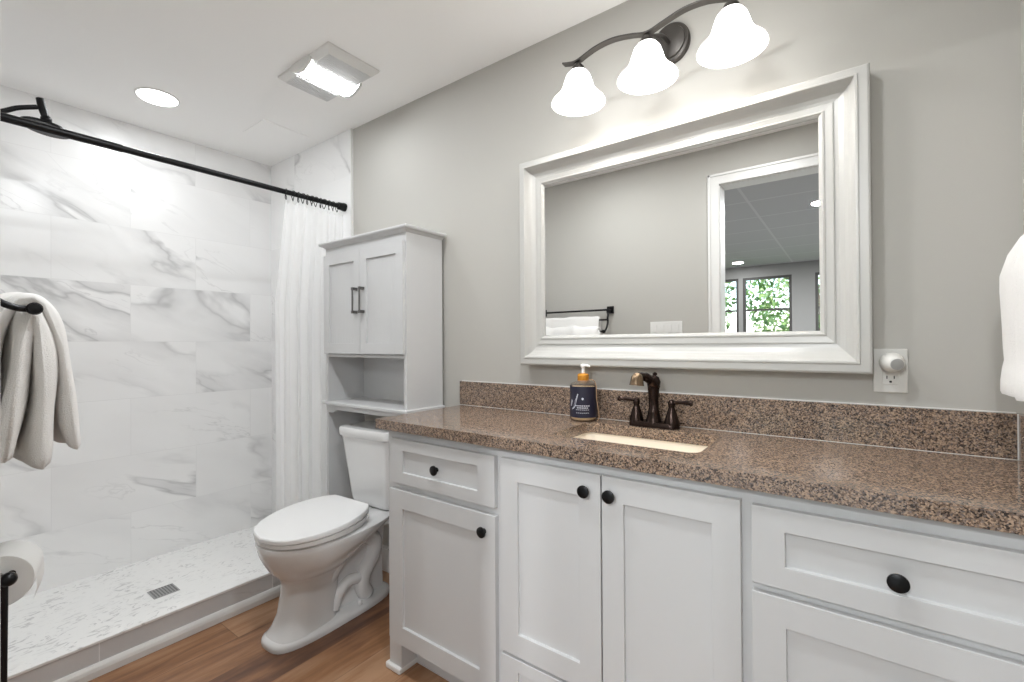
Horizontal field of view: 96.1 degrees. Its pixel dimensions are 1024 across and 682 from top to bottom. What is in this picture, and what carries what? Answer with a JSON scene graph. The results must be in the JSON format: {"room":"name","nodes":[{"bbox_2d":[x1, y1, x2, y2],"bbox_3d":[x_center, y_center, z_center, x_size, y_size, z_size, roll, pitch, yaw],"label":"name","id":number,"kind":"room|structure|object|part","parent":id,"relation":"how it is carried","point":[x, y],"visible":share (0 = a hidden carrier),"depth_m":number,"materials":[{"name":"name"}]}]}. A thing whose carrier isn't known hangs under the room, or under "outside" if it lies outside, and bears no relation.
{"room":"bathroom","nodes":[
{"label":"bathroom","id":0,"kind":"room"},
{"bbox_2d":[8,525,261,660],"bbox_3d":[-1.712,1.239,2.255,0.871,0.061,1.485,-1,0,36],"label":"floor","id":1,"kind":"structure","parent":0,"point":[54,615],"depth_m":2.22,"materials":[{"name":"stone"}]},
{"bbox_2d":[147,583,179,599],"bbox_3d":[-1.681,1.206,2.220,0.104,0.004,0.104,-1,0,36],"label":"shower drain","id":2,"kind":"object","parent":1,"relation":"on","point":[170,588],"visible":1,"depth_m":2.21,"materials":[{"name":"silver metal"}]},
{"bbox_2d":[0,85,271,596],"bbox_3d":[-2.145,0.043,2.501,0.100,2.460,1.629,-1,0,36],"label":"wall","id":3,"kind":"structure","parent":0,"point":[157,275],"depth_m":2.54,"materials":[{"name":"tile"}]},
{"bbox_2d":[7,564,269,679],"bbox_3d":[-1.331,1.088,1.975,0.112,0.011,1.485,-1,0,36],"label":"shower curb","id":4,"kind":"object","parent":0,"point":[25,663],"depth_m":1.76,"materials":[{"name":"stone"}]},
{"bbox_2d":[88,570,448,681],"bbox_3d":[-0.237,1.225,1.156,2.617,0.060,1.729,-1,0,36],"label":"floor","id":5,"kind":"structure","parent":0,"point":[230,650],"depth_m":1.74,"materials":[{"name":"brown wood"}]},
{"bbox_2d":[0,570,17,681],"bbox_3d":[-1.089,0.840,0.979,0.214,0.718,0.136,-1,0,36],"label":"toilet paper stand","id":6,"kind":"object","parent":5,"relation":"on","point":[9,578],"visible":0.88,"depth_m":0.95,"materials":[{"name":"black metal"}]},
{"bbox_3d":[-1.091,0.495,1.012,0.029,0.029,0.180,0,0,-38],"label":"arm","id":7,"kind":"part","parent":6,"relation":"part of","materials":[{"name":"black metal"}]},
{"bbox_2d":[0,540,43,604],"bbox_3d":[-1.112,0.509,1.008,0.112,0.111,0.102,0,0,-38],"label":"toilet paper roll","id":8,"kind":"object","parent":6,"relation":"on","point":[26,558],"visible":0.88,"depth_m":0.99,"materials":[{"name":"white paper"}]},
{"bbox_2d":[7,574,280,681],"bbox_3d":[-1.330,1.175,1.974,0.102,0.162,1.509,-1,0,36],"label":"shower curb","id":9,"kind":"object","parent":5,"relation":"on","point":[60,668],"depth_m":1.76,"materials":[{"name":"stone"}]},
{"bbox_2d":[53,584,280,681],"bbox_3d":[-1.282,1.183,1.938,0.017,0.044,1.509,-1,0,36],"label":"trim","id":10,"kind":"structure","parent":9,"relation":"attached to","point":[100,668],"depth_m":1.82,"materials":[{"name":"white paint"}]},
{"bbox_2d":[253,420,388,654],"bbox_3d":[-0.779,0.808,2.052,0.395,0.789,0.686,-1,0,34],"label":"toilet","id":11,"kind":"object","parent":5,"relation":"on","point":[324,552],"visible":0.98,"depth_m":1.93,"materials":[{"name":"white porcelain"},{"name":"white plastic"}]},
{"bbox_3d":[-0.853,0.775,1.942,0.391,0.039,0.416,-1,0,34],"label":"seat","id":12,"kind":"part","parent":11,"relation":"part of","materials":[{"name":"white plastic"}]},
{"bbox_3d":[-0.853,0.751,1.942,0.395,0.052,0.420,-1,0,34],"label":"lid","id":13,"kind":"part","parent":11,"relation":"part of","materials":[{"name":"white plastic"}]},
{"bbox_3d":[-0.651,0.437,2.247,0.364,0.047,0.220,-1,0,34],"label":"tank lid","id":14,"kind":"part","parent":11,"relation":"part of","materials":[{"name":"white ceramic"}]},
{"bbox_3d":[-0.648,0.628,2.250,0.344,0.334,0.204,-1,0,34],"label":"tank","id":15,"kind":"part","parent":11,"relation":"part of","materials":[{"name":"white ceramic"}]},
{"bbox_2d":[318,223,445,499],"bbox_3d":[-0.645,0.354,2.228,0.664,1.698,0.264,-1,0,36],"label":"tall cabinet","id":16,"kind":"object","parent":5,"relation":"on","point":[383,287],"visible":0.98,"depth_m":2.13,"materials":[{"name":"grey paint"}]},
{"bbox_3d":[-0.827,-0.183,2.243,0.299,0.490,0.015,-1,0,36],"label":"door","id":17,"kind":"part","parent":16,"relation":"part of","materials":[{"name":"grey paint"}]},
{"bbox_3d":[-0.738,-0.189,2.150,0.014,0.122,0.028,-1,0,36],"label":"handle","id":18,"kind":"part","parent":16,"relation":"part of","materials":[{"name":"black metal"}]},
{"bbox_3d":[-0.695,-0.190,2.119,0.014,0.122,0.028,-1,0,36],"label":"handle","id":19,"kind":"part","parent":16,"relation":"part of","materials":[{"name":"black metal"}]},
{"bbox_3d":[-0.585,-0.185,2.064,0.299,0.490,0.015,-1,0,36],"label":"door","id":20,"kind":"part","parent":16,"relation":"part of","materials":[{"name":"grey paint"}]},
{"bbox_2d":[322,397,444,413],"bbox_3d":[-0.638,0.309,2.239,0.640,0.016,0.234,-1,0,36],"label":"shelf","id":21,"kind":"object","parent":16,"relation":"attached to","point":[373,405],"depth_m":2.18,"materials":[{"name":"grey paint"}]},
{"bbox_2d":[386,430,1023,681],"bbox_3d":[0.349,0.753,1.364,1.708,0.878,0.495,-1,0,36],"label":"vanity cabinet","id":22,"kind":"object","parent":5,"relation":"on","point":[505,565],"visible":0.96,"depth_m":1.08,"materials":[{"name":"grey paint"}]},
{"bbox_3d":[-0.255,0.427,1.515,0.033,0.033,0.021,-1,0,36],"label":"knob","id":23,"kind":"part","parent":22,"relation":"part of","materials":[{"name":"black metal"}]},
{"bbox_3d":[-0.242,0.426,1.530,0.482,0.157,0.018,-1,0,36],"label":"drawer","id":24,"kind":"part","parent":22,"relation":"part of","materials":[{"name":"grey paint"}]},
{"bbox_3d":[-0.239,0.803,1.527,0.484,0.548,0.018,-1,0,36],"label":"door","id":25,"kind":"part","parent":22,"relation":"part of","materials":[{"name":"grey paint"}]},
{"bbox_3d":[-0.091,0.579,1.394,0.033,0.033,0.021,-1,0,36],"label":"knob","id":26,"kind":"part","parent":22,"relation":"part of","materials":[{"name":"black metal"}]},
{"bbox_3d":[0.235,0.996,1.178,0.649,0.152,0.018,-1,0,36],"label":"drawer","id":27,"kind":"part","parent":22,"relation":"part of","materials":[{"name":"grey paint"}]},
{"bbox_3d":[0.102,0.628,1.276,0.324,0.568,0.018,-1,0,36],"label":"door","id":28,"kind":"part","parent":22,"relation":"part of","materials":[{"name":"grey paint"}]},
{"bbox_3d":[0.185,0.389,1.190,0.033,0.033,0.021,-1,0,36],"label":"knob","id":29,"kind":"part","parent":22,"relation":"part of","materials":[{"name":"black metal"}]},
{"bbox_3d":[0.242,0.389,1.149,0.033,0.033,0.021,-1,0,36],"label":"knob","id":30,"kind":"part","parent":22,"relation":"part of","materials":[{"name":"black metal"}]},
{"bbox_3d":[0.365,0.625,1.083,0.322,0.568,0.018,-1,0,36],"label":"door","id":31,"kind":"part","parent":22,"relation":"part of","materials":[{"name":"grey paint"}]},
{"bbox_2d":[375,380,1023,535],"bbox_3d":[0.334,0.243,1.381,1.749,0.142,0.490,-1,0,36],"label":"countertop","id":32,"kind":"structure","parent":22,"relation":"on","point":[965,467],"depth_m":1.15,"materials":[{"name":"brown stone"}]},
{"bbox_2d":[570,364,599,420],"bbox_3d":[0.255,0.181,1.644,0.097,0.200,0.098,0,0,-1],"label":"soap pump bottle","id":33,"kind":"object","parent":32,"relation":"on","point":[583,398],"visible":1,"depth_m":1.61,"materials":[{"name":"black plastic"}]},
{"bbox_2d":[571,394,589,409],"bbox_3d":[0.236,0.218,1.607,0.069,0.068,0.014,-1,0,27],"label":"print","id":34,"kind":"object","parent":33,"relation":"attached to","point":[578,401],"depth_m":1.60,"materials":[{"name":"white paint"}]},
{"bbox_2d":[574,433,707,452],"bbox_3d":[0.363,0.384,1.363,0.470,0.140,0.300,-1,0,36],"label":"undermount sink","id":35,"kind":"object","parent":32,"relation":"in","point":[682,447],"visible":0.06,"depth_m":1.48,"materials":[{"name":"beige ceramic"}]},
{"bbox_2d":[617,372,692,429],"bbox_3d":[0.438,0.189,1.468,0.244,0.182,0.135,-1,0,36],"label":"centerset faucet","id":36,"kind":"object","parent":32,"relation":"on","point":[653,420],"visible":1,"depth_m":1.48,"materials":[{"name":"brown metal"}]},
{"bbox_3d":[0.390,0.195,1.555,0.064,0.020,0.020,-1,0,36],"label":"lever","id":37,"kind":"part","parent":36,"relation":"part of","materials":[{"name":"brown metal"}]},
{"bbox_3d":[0.416,0.229,1.536,0.049,0.083,0.049,-1,0,36],"label":"handle","id":38,"kind":"part","parent":36,"relation":"part of","materials":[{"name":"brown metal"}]},
{"bbox_3d":[0.439,0.131,1.478,0.099,0.066,0.034,0,0,-41],"label":"spout","id":39,"kind":"part","parent":36,"relation":"part of","materials":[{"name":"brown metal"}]},
{"bbox_3d":[0.462,0.190,1.501,0.052,0.156,0.052,-1,0,36],"label":"spout","id":40,"kind":"part","parent":36,"relation":"part of","materials":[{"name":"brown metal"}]},
{"bbox_3d":[0.463,0.270,1.501,0.164,0.019,0.052,-1,0,36],"label":"plate","id":41,"kind":"part","parent":36,"relation":"part of","materials":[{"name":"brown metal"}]},
{"bbox_3d":[0.509,0.228,1.467,0.049,0.083,0.049,-1,0,36],"label":"handle","id":42,"kind":"part","parent":36,"relation":"part of","materials":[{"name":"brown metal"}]},
{"bbox_3d":[0.535,0.194,1.448,0.064,0.020,0.020,-1,0,36],"label":"lever","id":43,"kind":"part","parent":36,"relation":"part of","materials":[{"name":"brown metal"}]},
{"bbox_3d":[0.700,0.423,0.836,0.472,0.162,0.018,-1,0,36],"label":"drawer","id":44,"kind":"part","parent":22,"relation":"part of","materials":[{"name":"grey paint"}]},
{"bbox_3d":[0.701,0.649,0.835,0.472,0.253,0.018,-1,0,36],"label":"drawer","id":45,"kind":"part","parent":22,"relation":"part of","materials":[{"name":"grey paint"}]},
{"bbox_3d":[0.688,0.430,0.820,0.033,0.033,0.021,-1,0,36],"label":"knob","id":46,"kind":"part","parent":22,"relation":"part of","materials":[{"name":"black metal"}]},
{"bbox_2d":[0,0,627,165],"bbox_3d":[-0.681,-1.241,1.485,3.683,0.080,1.729,-1,0,36],"label":"ceiling","id":47,"kind":"structure","parent":0,"point":[223,61],"depth_m":1.90,"materials":[{"name":"white paint"}]},
{"bbox_2d":[134,87,179,106],"bbox_3d":[-1.730,-1.188,2.245,0.178,0.006,0.178,-1,0,36],"label":"recessed light","id":48,"kind":"object","parent":47,"relation":"in","point":[151,95],"visible":1,"depth_m":2.23,"materials":[{"name":"white paint"}]},
{"bbox_2d":[243,119,308,147],"bbox_3d":[-1.356,-1.189,2.647,0.245,0.004,0.260,-1,0,36],"label":"access panel","id":49,"kind":"object","parent":47,"relation":"attached to","point":[266,130],"visible":1,"depth_m":2.63,"materials":[{"name":"white paint"}]},
{"bbox_2d":[278,41,379,101],"bbox_3d":[-0.822,-1.174,2.058,0.403,0.047,0.258,-1,0,36],"label":"exhaust fan light","id":50,"kind":"object","parent":47,"relation":"attached to","point":[328,72],"visible":1,"depth_m":2.01,"materials":[{"name":"white paint"}]},
{"bbox_2d":[286,76,336,101],"bbox_3d":[-0.925,-1.167,2.132,0.090,0.002,0.200,-1,0,36],"label":"grille","id":51,"kind":"object","parent":50,"relation":"attached to","point":[303,83],"depth_m":2.12,"materials":[{"name":"grey plastic"}]},
{"bbox_2d":[315,54,370,84],"bbox_3d":[-0.726,-1.169,1.986,0.103,0.002,0.200,-1,0,36],"label":"grille","id":52,"kind":"object","parent":50,"relation":"attached to","point":[338,65],"depth_m":1.97,"materials":[{"name":"grey plastic"}]},
{"bbox_2d":[271,0,1023,545],"bbox_3d":[-0.194,0.029,2.129,3.683,2.460,0.112,-1,0,36],"label":"wall","id":53,"kind":"structure","parent":0,"point":[946,96],"depth_m":1.36,"materials":[{"name":"grey paint"}]},
{"bbox_2d":[350,128,353,235],"bbox_3d":[-0.894,0.006,2.582,0.007,2.400,0.015,-1,0,36],"label":"trim","id":54,"kind":"structure","parent":53,"relation":"attached to","point":[351,129],"depth_m":2.58,"materials":[{"name":"white paint"}]},
{"bbox_2d":[382,544,388,572],"bbox_3d":[-0.535,1.138,2.316,0.868,0.130,0.014,-1,0,36],"label":"baseboard","id":55,"kind":"structure","parent":53,"relation":"attached to","point":[385,549],"depth_m":2.40,"materials":[{"name":"white paint"}]},
{"bbox_2d":[552,0,768,116],"bbox_3d":[0.439,-0.923,1.429,0.643,0.271,0.288,-1,0,36],"label":"vanity light","id":56,"kind":"object","parent":53,"relation":"attached to","point":[734,39],"visible":1,"depth_m":1.38,"materials":[{"name":"white glass"}]},
{"bbox_3d":[0.219,-0.837,1.522,0.044,0.078,0.044,-1,0,36],"label":"bulb","id":57,"kind":"part","parent":56,"relation":"part of","materials":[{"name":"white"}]},
{"bbox_3d":[0.219,-0.839,1.522,0.177,0.107,0.177,-1,0,36],"label":"lamp shade","id":58,"kind":"part","parent":56,"relation":"part of","materials":[{"name":"white glass"}]},
{"bbox_3d":[0.406,-0.938,1.385,0.576,0.031,0.022,-1,0,36],"label":"wave arm","id":59,"kind":"part","parent":56,"relation":"part of","materials":[{"name":"grey metal"}]},
{"bbox_3d":[0.407,-0.839,1.384,0.044,0.078,0.044,-1,0,36],"label":"bulb","id":60,"kind":"part","parent":56,"relation":"part of","materials":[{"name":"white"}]},
{"bbox_3d":[0.407,-0.841,1.384,0.177,0.107,0.177,-1,0,36],"label":"lamp shade","id":61,"kind":"part","parent":56,"relation":"part of","materials":[{"name":"white glass"}]},
{"bbox_3d":[0.465,-0.957,1.453,0.018,0.075,0.184,-1,0,40],"label":"stem","id":62,"kind":"part","parent":56,"relation":"part of","materials":[{"name":"grey metal"}]},
{"bbox_3d":[0.526,-0.990,1.527,0.124,0.136,0.027,-1,0,36],"label":"plate","id":63,"kind":"part","parent":56,"relation":"part of","materials":[{"name":"grey metal"}]},
{"bbox_3d":[0.594,-0.841,1.246,0.044,0.078,0.044,-1,0,36],"label":"bulb","id":64,"kind":"part","parent":56,"relation":"part of","materials":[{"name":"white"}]},
{"bbox_3d":[0.594,-0.843,1.246,0.177,0.107,0.177,-1,0,36],"label":"lamp shade","id":65,"kind":"part","parent":56,"relation":"part of","materials":[{"name":"white glass"}]},
{"bbox_2d":[519,63,872,373],"bbox_3d":[0.492,-0.312,1.531,1.109,0.804,0.060,-1,0,36],"label":"framed mirror","id":66,"kind":"object","parent":53,"relation":"attached to","point":[737,236],"visible":1,"depth_m":1.44,"materials":[{"name":"grey paint"}]},
{"bbox_3d":[0.506,-0.312,1.550,0.929,0.624,0.005,-1,0,36],"label":"glass","id":67,"kind":"part","parent":66,"relation":"part of","materials":[{"name":"white mirror"}]},
{"bbox_2d":[460,381,1017,459],"bbox_3d":[0.467,0.227,1.575,1.734,0.106,0.020,-1,0,36],"label":"backsplash","id":68,"kind":"structure","parent":53,"relation":"attached to","point":[977,433],"depth_m":1.29,"materials":[{"name":"brown stone"}]},
{"bbox_2d":[873,349,907,392],"bbox_3d":[0.986,0.077,1.199,0.070,0.114,0.008,-1,0,36],"label":"wall outlet","id":69,"kind":"object","parent":53,"relation":"attached to","point":[883,381],"visible":0.82,"depth_m":1.20,"materials":[{"name":"white plastic"}]},
{"bbox_2d":[882,369,898,384],"bbox_3d":[0.985,0.077,1.197,0.033,0.072,0.003,-1,0,36],"label":"receptacle","id":70,"kind":"object","parent":69,"relation":"attached to","point":[888,378],"depth_m":1.20,"materials":[{"name":"white plastic"}]},
{"bbox_2d":[879,353,905,372],"bbox_3d":[0.972,0.055,1.174,0.051,0.051,0.055,0,0,21],"label":"plug","id":71,"kind":"object","parent":69,"relation":"attached to","point":[889,362],"visible":1,"depth_m":1.16,"materials":[{"name":"white plastic"}]},
{"bbox_2d":[1020,0,1023,233],"bbox_3d":[0.739,0.015,0.375,0.100,2.460,1.629,-1,0,36],"label":"wall","id":72,"kind":"structure","parent":0,"point":[1021,1],"depth_m":1.06,"materials":[{"name":"grey paint"}]},
{"bbox_3d":[0.925,-0.185,0.753,0.045,0.183,0.166,-1,0,36],"label":"towel ring","id":73,"kind":"object","parent":72,"relation":"attached to","visible":0},
{"bbox_2d":[999,234,1023,400],"bbox_3d":[0.935,-0.047,0.810,0.090,0.301,0.224,-1,0,36],"label":"hand towel","id":74,"kind":"object","parent":73,"relation":"hanging from","point":[1011,278],"visible":1,"depth_m":0.83,"materials":[{"name":"white fabric"}]},
{"bbox_3d":[-2.149,0.039,1.648,0.906,2.460,0.012,-1,0,36],"label":"wall","id":75,"kind":"structure","parent":0,"visible":0},
{"bbox_2d":[0,97,67,138],"bbox_3d":[-2.023,-0.930,1.819,0.160,0.158,0.412,-1,0,36],"label":"shower fixture","id":76,"kind":"object","parent":75,"relation":"attached to","point":[44,118],"visible":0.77,"depth_m":1.90,"materials":[{"name":"black metal"}]},
{"bbox_3d":[-2.053,-0.924,1.778,0.019,0.104,0.312,-1,0,36],"label":"arm","id":77,"kind":"part","parent":76,"relation":"part of","materials":[{"name":"black metal"}]},
{"bbox_3d":[-1.947,-0.893,1.921,0.160,0.036,0.159,-1,0,36],"label":"spray plate","id":78,"kind":"part","parent":76,"relation":"part of","materials":[{"name":"black metal"}]},
{"bbox_2d":[0,112,346,211],"bbox_3d":[-1.391,-0.760,2.020,0.048,0.048,1.485,-1,0,36],"label":"shower rod","id":79,"kind":"object","parent":75,"relation":"attached to","point":[4,117],"visible":0.99,"depth_m":1.85,"materials":[{"name":"black metal"}]},
{"bbox_2d":[275,201,342,510],"bbox_3d":[-1.068,0.132,2.446,0.055,1.700,0.388,-1,0,36],"label":"shower curtain","id":80,"kind":"object","parent":79,"relation":"hanging from","point":[300,357],"visible":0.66,"depth_m":2.40,"materials":[{"name":"white fabric"}]},
{"bbox_3d":[-1.151,0.028,0.831,3.483,2.460,0.120,-1,0,36],"label":"wall","id":81,"kind":"structure","parent":0,"visible":0},
{"bbox_2d":[0,298,42,314],"bbox_3d":[-1.259,-0.149,1.077,0.610,0.194,0.147,-1,0,36],"label":"towel rack","id":82,"kind":"object","parent":81,"relation":"attached to","point":[33,308],"visible":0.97,"depth_m":0.94,"materials":[{"name":"black metal"}]},
{"bbox_3d":[-1.031,-0.141,0.915,0.014,0.163,0.111,-1,0,36],"label":"curved arm","id":83,"kind":"part","parent":82,"relation":"part of","materials":[{"name":"black metal"}]},
{"bbox_2d":[0,292,80,469],"bbox_3d":[-1.195,0.080,1.112,0.479,0.392,0.184,-1,0,36],"label":"bath towel","id":84,"kind":"object","parent":82,"relation":"hanging from","point":[39,407],"visible":0.94,"depth_m":0.98,"materials":[{"name":"white fabric"}]}
]}

